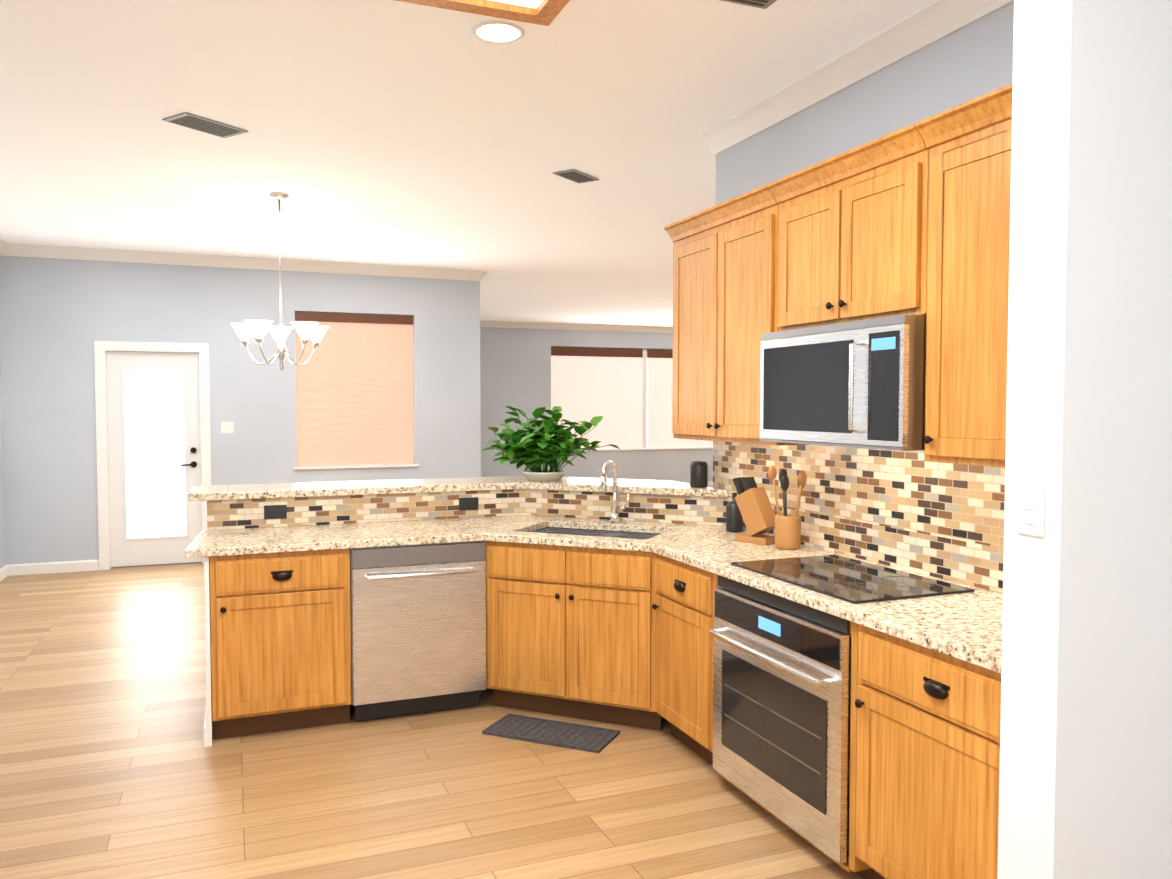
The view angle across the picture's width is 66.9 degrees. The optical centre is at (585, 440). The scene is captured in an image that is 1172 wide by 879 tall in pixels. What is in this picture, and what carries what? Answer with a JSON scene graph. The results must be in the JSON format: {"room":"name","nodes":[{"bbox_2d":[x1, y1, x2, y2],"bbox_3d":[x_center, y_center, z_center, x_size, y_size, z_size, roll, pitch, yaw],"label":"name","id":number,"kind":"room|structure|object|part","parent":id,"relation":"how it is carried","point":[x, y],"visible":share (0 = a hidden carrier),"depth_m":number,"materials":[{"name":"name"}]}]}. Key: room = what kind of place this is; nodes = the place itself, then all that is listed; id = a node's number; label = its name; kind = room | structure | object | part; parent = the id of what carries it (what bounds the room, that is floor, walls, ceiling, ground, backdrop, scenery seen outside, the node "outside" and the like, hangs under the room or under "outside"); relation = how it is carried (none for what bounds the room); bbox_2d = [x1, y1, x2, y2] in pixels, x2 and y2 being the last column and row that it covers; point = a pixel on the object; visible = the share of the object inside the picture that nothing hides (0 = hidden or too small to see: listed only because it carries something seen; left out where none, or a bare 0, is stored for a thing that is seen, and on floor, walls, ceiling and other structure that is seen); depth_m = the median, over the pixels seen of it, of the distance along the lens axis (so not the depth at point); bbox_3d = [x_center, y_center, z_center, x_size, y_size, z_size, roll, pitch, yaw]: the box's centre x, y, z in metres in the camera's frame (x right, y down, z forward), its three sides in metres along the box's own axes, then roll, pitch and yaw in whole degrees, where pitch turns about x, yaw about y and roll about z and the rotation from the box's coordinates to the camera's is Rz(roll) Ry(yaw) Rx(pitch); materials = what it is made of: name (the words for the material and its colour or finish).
{"room":"kitchen","nodes":[
{"label":"kitchen","id":0,"kind":"room"},
{"bbox_2d":[0,356,5,568],"bbox_3d":[-3.133,-0.046,2.425,0.140,3.020,12.140,-1,2,-22],"label":"wall","id":1,"kind":"structure","parent":0,"point":[2,540],"depth_m":8.04,"materials":[{"name":"paint"}]},
{"bbox_2d":[0,256,480,564],"bbox_3d":[-3.329,-0.308,8.953,4.620,3.020,0.140,-1,2,-22],"label":"wall","id":2,"kind":"structure","parent":0,"point":[58,317],"depth_m":8.67,"materials":[{"name":"paint"}]},
{"bbox_2d":[94,341,210,569],"bbox_3d":[-4.180,0.133,8.621,0.990,2.165,0.158,-1,2,-22],"label":"door frame","id":3,"kind":"structure","parent":2,"relation":"attached to","point":[101,348],"depth_m":8.42,"materials":[{"name":"white wood"}]},
{"bbox_2d":[106,351,202,566],"bbox_3d":[-4.173,0.173,8.605,0.808,2.062,0.105,-1,2,-22],"label":"entry door","id":4,"kind":"structure","parent":2,"relation":"in","point":[154,437],"depth_m":8.62,"materials":[{"name":"white"}]},
{"bbox_2d":[221,422,233,432],"bbox_3d":[-3.551,-0.132,8.789,0.116,0.114,0.012,-1,2,-22],"label":"light switch","id":5,"kind":"object","parent":2,"relation":"attached to","point":[227,427],"visible":1,"depth_m":8.79,"materials":[{"name":"white plastic"}]},
{"bbox_2d":[294,329,418,468],"bbox_3d":[-2.403,-0.525,9.282,1.270,1.607,0.140,-1,2,-22],"label":"dining room window","id":6,"kind":"structure","parent":2,"relation":"in","point":[358,466],"depth_m":9.21,"materials":[{"name":"white wood"}]},
{"bbox_2d":[295,311,413,465],"bbox_3d":[-2.400,-0.538,9.273,1.190,1.574,0.038,-1,2,-22],"label":"window blind","id":7,"kind":"object","parent":6,"relation":"attached to","point":[354,383],"visible":0.89,"depth_m":9.27,"materials":[{"name":"beige fabric"}]},
{"bbox_2d":[0,481,712,580],"bbox_3d":[3.038,1.192,7.979,15.400,0.100,17.500,-1,2,-22],"label":"baseboard","id":8,"kind":"structure","parent":2,"relation":"attached to","point":[46,567],"depth_m":8.26,"materials":[{"name":"white wood"}]},
{"bbox_2d":[0,0,1013,332],"bbox_3d":[3.038,-1.723,7.862,15.400,0.105,17.500,-1,2,-22],"label":"crown molding","id":9,"kind":"structure","parent":2,"relation":"attached to","point":[924,26],"depth_m":4.37,"materials":[{"name":"white paint"}]},
{"bbox_2d":[0,486,862,878],"bbox_3d":[3.019,1.270,8.029,15.800,0.060,18.000,-1,2,-22],"label":"floor","id":10,"kind":"structure","parent":0,"point":[112,766],"depth_m":3.64,"materials":[{"name":"brown wood"}]},
{"bbox_2d":[204,549,351,747],"bbox_3d":[-1.546,0.946,4.430,0.660,0.876,0.666,-1,2,-22],"label":"base cabinet","id":11,"kind":"object","parent":10,"relation":"on","point":[280,641],"depth_m":4.16,"materials":[{"name":"brown wood"}]},
{"bbox_3d":[-1.844,0.951,4.330,0.034,0.875,0.630,-1,2,-22],"label":"kitchen peninsula end panel","id":12,"kind":"part","parent":11,"relation":"part of","materials":[{"name":"white paint"}]},
{"bbox_2d":[221,515,514,560],"bbox_3d":[-1.163,0.826,5.015,1.783,1.070,0.140,-1,2,-22],"label":"wall","id":13,"kind":"structure","parent":10,"relation":"on","point":[472,517],"depth_m":4.93,"materials":[{"name":"paint"}]},
{"bbox_2d":[188,476,727,500],"bbox_3d":[-0.726,0.276,4.850,2.658,0.039,1.328,-1,2,-22],"label":"bar","id":14,"kind":"object","parent":13,"relation":"on","point":[338,488],"visible":0.88,"depth_m":5.00,"materials":[{"name":"beige stone"}]},
{"bbox_2d":[481,406,619,480],"bbox_3d":[-0.236,0.010,5.417,0.792,0.446,0.717,-1,2,-22],"label":"potted plant","id":15,"kind":"object","parent":14,"relation":"on","point":[550,442],"visible":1,"depth_m":5.30,"materials":[{"name":"green plant"}]},
{"bbox_2d":[690,461,707,487],"bbox_3d":[0.622,0.181,4.894,0.100,0.145,0.098,-1,2,-22],"label":"smart speaker","id":16,"kind":"object","parent":14,"relation":"on","point":[698,474],"visible":1,"depth_m":4.85,"materials":[{"name":"black plastic"}]},
{"bbox_2d":[350,541,485,720],"bbox_3d":[-0.913,0.934,4.636,0.664,0.860,0.656,-1,2,-22],"label":"dishwasher","id":17,"kind":"object","parent":10,"relation":"on","point":[418,628],"visible":0.94,"depth_m":4.38,"materials":[{"name":"silver metal"}]},
{"bbox_2d":[482,713,619,752],"bbox_3d":[-0.166,1.385,4.222,0.602,0.014,0.268,1,3,23],"label":"floor mat","id":18,"kind":"object","parent":10,"relation":"on","point":[559,733],"visible":1,"depth_m":4.20,"materials":[{"name":"rubber"}]},
{"bbox_2d":[486,527,661,730],"bbox_3d":[0.019,0.938,4.609,0.919,0.876,0.649,1,3,23],"label":"base cabinet","id":19,"kind":"object","parent":10,"relation":"on","point":[570,631],"visible":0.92,"depth_m":4.33,"materials":[{"name":"brown wood"}]},
{"bbox_2d":[185,515,1002,673],"bbox_3d":[-0.162,0.527,3.469,2.661,0.037,3.444,-1,2,-22],"label":"countertop","id":20,"kind":"structure","parent":19,"relation":"on","point":[967,627],"depth_m":4.05,"materials":[{"name":"stone"}]},
{"bbox_2d":[533,527,658,538],"bbox_3d":[0.040,0.590,4.644,0.764,0.178,0.464,1,3,23],"label":"sink basin","id":21,"kind":"object","parent":20,"relation":"in","point":[631,535],"visible":0.04,"depth_m":4.87,"materials":[{"name":"silver metal"}]},
{"bbox_2d":[600,460,629,522],"bbox_3d":[0.148,0.278,4.850,0.202,0.347,0.163,-1,2,-22],"label":"faucet","id":22,"kind":"object","parent":20,"relation":"on","point":[614,518],"visible":1,"depth_m":4.89,"materials":[{"name":"silver metal"}]},
{"bbox_2d":[726,493,742,532],"bbox_3d":[0.760,0.364,4.546,0.086,0.200,0.085,-1,2,-22],"label":"bottle","id":23,"kind":"object","parent":20,"relation":"on","point":[734,520],"visible":0.88,"depth_m":4.51,"materials":[{"name":"black plastic"}]},
{"bbox_2d":[732,477,774,544],"bbox_3d":[0.800,0.325,4.205,0.100,0.305,0.213,-2,3,-42],"label":"knife block","id":24,"kind":"object","parent":20,"relation":"on","point":[755,507],"visible":1,"depth_m":4.17,"materials":[{"name":"brown wood"}]},
{"bbox_2d":[768,465,806,549],"bbox_3d":[0.916,0.297,4.017,0.178,0.376,0.145,-1,2,-22],"label":"utensil crock","id":25,"kind":"object","parent":20,"relation":"on","point":[787,531],"visible":1,"depth_m":3.97,"materials":[{"name":"brown wood"}]},
{"bbox_2d":[731,555,974,603],"bbox_3d":[0.968,0.508,3.342,0.510,0.010,0.770,-1,2,-22],"label":"cooktop","id":26,"kind":"object","parent":20,"relation":"in","point":[853,581],"visible":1,"depth_m":3.25,"materials":[{"name":"black glass"}]},
{"bbox_2d":[652,554,715,764],"bbox_3d":[0.689,0.962,4.023,0.648,0.876,0.547,-1,2,-22],"label":"base cabinet","id":27,"kind":"object","parent":10,"relation":"on","point":[683,606],"visible":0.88,"depth_m":3.88,"materials":[{"name":"brown wood"}]},
{"bbox_2d":[716,574,873,878],"bbox_3d":[0.977,0.990,3.365,0.600,0.875,0.889,-1,2,-22],"label":"base cabinet","id":28,"kind":"object","parent":10,"relation":"on","point":[855,864],"visible":0.15,"depth_m":2.86,"materials":[{"name":"brown"}]},
{"bbox_2d":[709,575,850,863],"bbox_3d":[0.914,0.955,3.338,0.637,0.797,0.819,-1,2,-22],"label":"wall oven","id":29,"kind":"object","parent":28,"relation":"in","point":[781,701],"visible":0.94,"depth_m":3.14,"materials":[{"name":"silver metal"}]},
{"bbox_2d":[855,624,1000,878],"bbox_3d":[1.255,1.019,2.606,0.648,0.876,0.726,-1,2,-22],"label":"base cabinet","id":30,"kind":"object","parent":10,"relation":"on","point":[927,763],"visible":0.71,"depth_m":2.54,"materials":[{"name":"brown wood"}]},
{"bbox_2d":[0,0,933,326],"bbox_3d":[3.019,-1.817,7.905,15.800,0.080,18.000,-1,2,-22],"label":"ceiling","id":31,"kind":"structure","parent":0,"point":[388,132],"depth_m":4.68,"materials":[{"name":"paint"}]},
{"bbox_2d":[162,112,247,137],"bbox_3d":[-1.978,-1.640,4.622,0.200,0.010,0.360,1,3,33],"label":"ceiling vent","id":32,"kind":"object","parent":31,"relation":"in","point":[202,124],"visible":1,"depth_m":4.60,"materials":[{"name":"grey metal"}]},
{"bbox_2d":[230,192,328,370],"bbox_3d":[-2.131,-1.098,6.191,0.663,1.220,0.639,-1,2,-22],"label":"chandelier","id":33,"kind":"object","parent":31,"relation":"hanging from","point":[314,332],"visible":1,"depth_m":6.15,"materials":[{"name":"silver metal"}]},
{"bbox_2d":[395,0,569,25],"bbox_3d":[-0.489,-1.537,2.500,1.250,0.045,1.250,-1,2,-22],"label":"ceiling light","id":34,"kind":"object","parent":31,"relation":"attached to","point":[543,12],"visible":1,"depth_m":3.17,"materials":[{"name":"brown wood"}]},
{"bbox_2d":[471,20,524,43],"bbox_3d":[-0.343,-1.595,3.467,0.210,0.008,0.210,-1,2,-22],"label":"recessed light","id":35,"kind":"object","parent":31,"relation":"in","point":[497,31],"visible":1,"depth_m":3.46,"materials":[{"name":"white glass"}]},
{"bbox_2d":[553,169,599,183],"bbox_3d":[-0.061,-1.681,5.645,0.160,0.010,0.300,1,3,33],"label":"ceiling vent","id":36,"kind":"object","parent":31,"relation":"in","point":[576,176],"visible":0.98,"depth_m":5.63,"materials":[{"name":"grey metal"}]},
{"bbox_2d":[721,0,776,8],"bbox_3d":[0.531,-1.579,3.084,0.360,0.010,0.220,-1,2,-22],"label":"ceiling vent","id":37,"kind":"object","parent":31,"relation":"in","point":[763,4],"visible":0.92,"depth_m":3.20,"materials":[{"name":"grey metal"}]},
{"bbox_2d":[480,327,712,481],"bbox_3d":[1.849,-0.629,16.935,11.200,3.020,0.140,-1,2,-22],"label":"wall","id":38,"kind":"structure","parent":0,"point":[515,367],"depth_m":15.77,"materials":[{"name":"paint"}]},
{"bbox_2d":[585,349,712,450],"bbox_3d":[1.962,-0.793,16.942,5.660,1.887,0.140,-1,2,-22],"label":"living room window","id":39,"kind":"structure","parent":38,"relation":"in","point":[644,402],"depth_m":16.60,"materials":[{"name":"white"}]},
{"bbox_2d":[551,346,712,448],"bbox_3d":[1.965,-0.806,16.933,5.580,1.854,0.038,-1,2,-22],"label":"window blind","id":40,"kind":"object","parent":39,"relation":"attached to","point":[588,384],"visible":0.35,"depth_m":16.37,"materials":[{"name":"white fabric"}]},
{"bbox_2d":[715,2,1013,593],"bbox_3d":[2.030,-0.019,1.752,0.150,3.020,6.780,-1,2,-22],"label":"wall","id":41,"kind":"structure","parent":0,"point":[973,60],"depth_m":3.59,"materials":[{"name":"paint"}]},
{"bbox_2d":[207,441,1004,592],"bbox_3d":[-0.126,0.254,3.468,2.579,0.507,3.444,-1,2,-22],"label":"tile backsplash","id":42,"kind":"structure","parent":41,"relation":"attached to","point":[913,511],"depth_m":3.94,"materials":[{"name":"tile"}]},
{"bbox_2d":[264,505,286,518],"bbox_3d":[-1.649,0.377,4.715,0.114,0.072,0.008,-1,2,-22],"label":"outlet","id":43,"kind":"object","parent":42,"relation":"attached to","point":[275,511],"visible":1,"depth_m":4.71,"materials":[{"name":"black plastic"}]},
{"bbox_2d":[459,497,478,510],"bbox_3d":[-0.674,0.362,5.104,0.114,0.072,0.008,-1,2,-22],"label":"outlet","id":44,"kind":"object","parent":42,"relation":"attached to","point":[470,503],"visible":1,"depth_m":5.10,"materials":[{"name":"black plastic"}]},
{"bbox_2d":[664,184,809,444],"bbox_3d":[0.748,-0.541,4.201,0.379,1.084,0.947,-1,2,-22],"label":"upper cabinet","id":45,"kind":"object","parent":41,"relation":"attached to","point":[725,280],"visible":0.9,"depth_m":4.09,"materials":[{"name":"brown wood"}]},
{"bbox_2d":[767,124,927,330],"bbox_3d":[1.081,-0.742,3.356,0.378,0.614,0.853,-1,2,-22],"label":"upper cabinet","id":46,"kind":"object","parent":41,"relation":"attached to","point":[852,234],"visible":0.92,"depth_m":3.22,"materials":[{"name":"brown wood"}]},
{"bbox_2d":[760,314,925,450],"bbox_3d":[1.045,-0.209,3.363,0.449,0.446,0.847,-1,2,-22],"label":"microwave","id":47,"kind":"object","parent":46,"relation":"attached to","point":[859,384],"visible":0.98,"depth_m":3.16,"materials":[{"name":"silver metal"}]},
{"bbox_2d":[915,83,1012,467],"bbox_3d":[1.384,-0.469,2.609,0.379,1.099,0.778,-1,2,-22],"label":"upper cabinet","id":48,"kind":"object","parent":41,"relation":"attached to","point":[968,144],"visible":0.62,"depth_m":2.73,"materials":[{"name":"brown wood"}]},
{"bbox_2d":[997,0,1171,878],"bbox_3d":[1.367,-0.034,2.117,0.810,3.020,0.150,-1,2,-22],"label":"wall","id":49,"kind":"structure","parent":0,"point":[1085,780],"depth_m":1.96,"materials":[{"name":"white paint"}]},
{"bbox_2d":[1016,483,1044,536],"bbox_3d":[0.985,0.152,1.972,0.012,0.114,0.070,-1,2,-22],"label":"light switch","id":50,"kind":"object","parent":49,"relation":"attached to","point":[1030,508],"visible":1,"depth_m":1.97,"materials":[{"name":"white plastic"}]}
]}

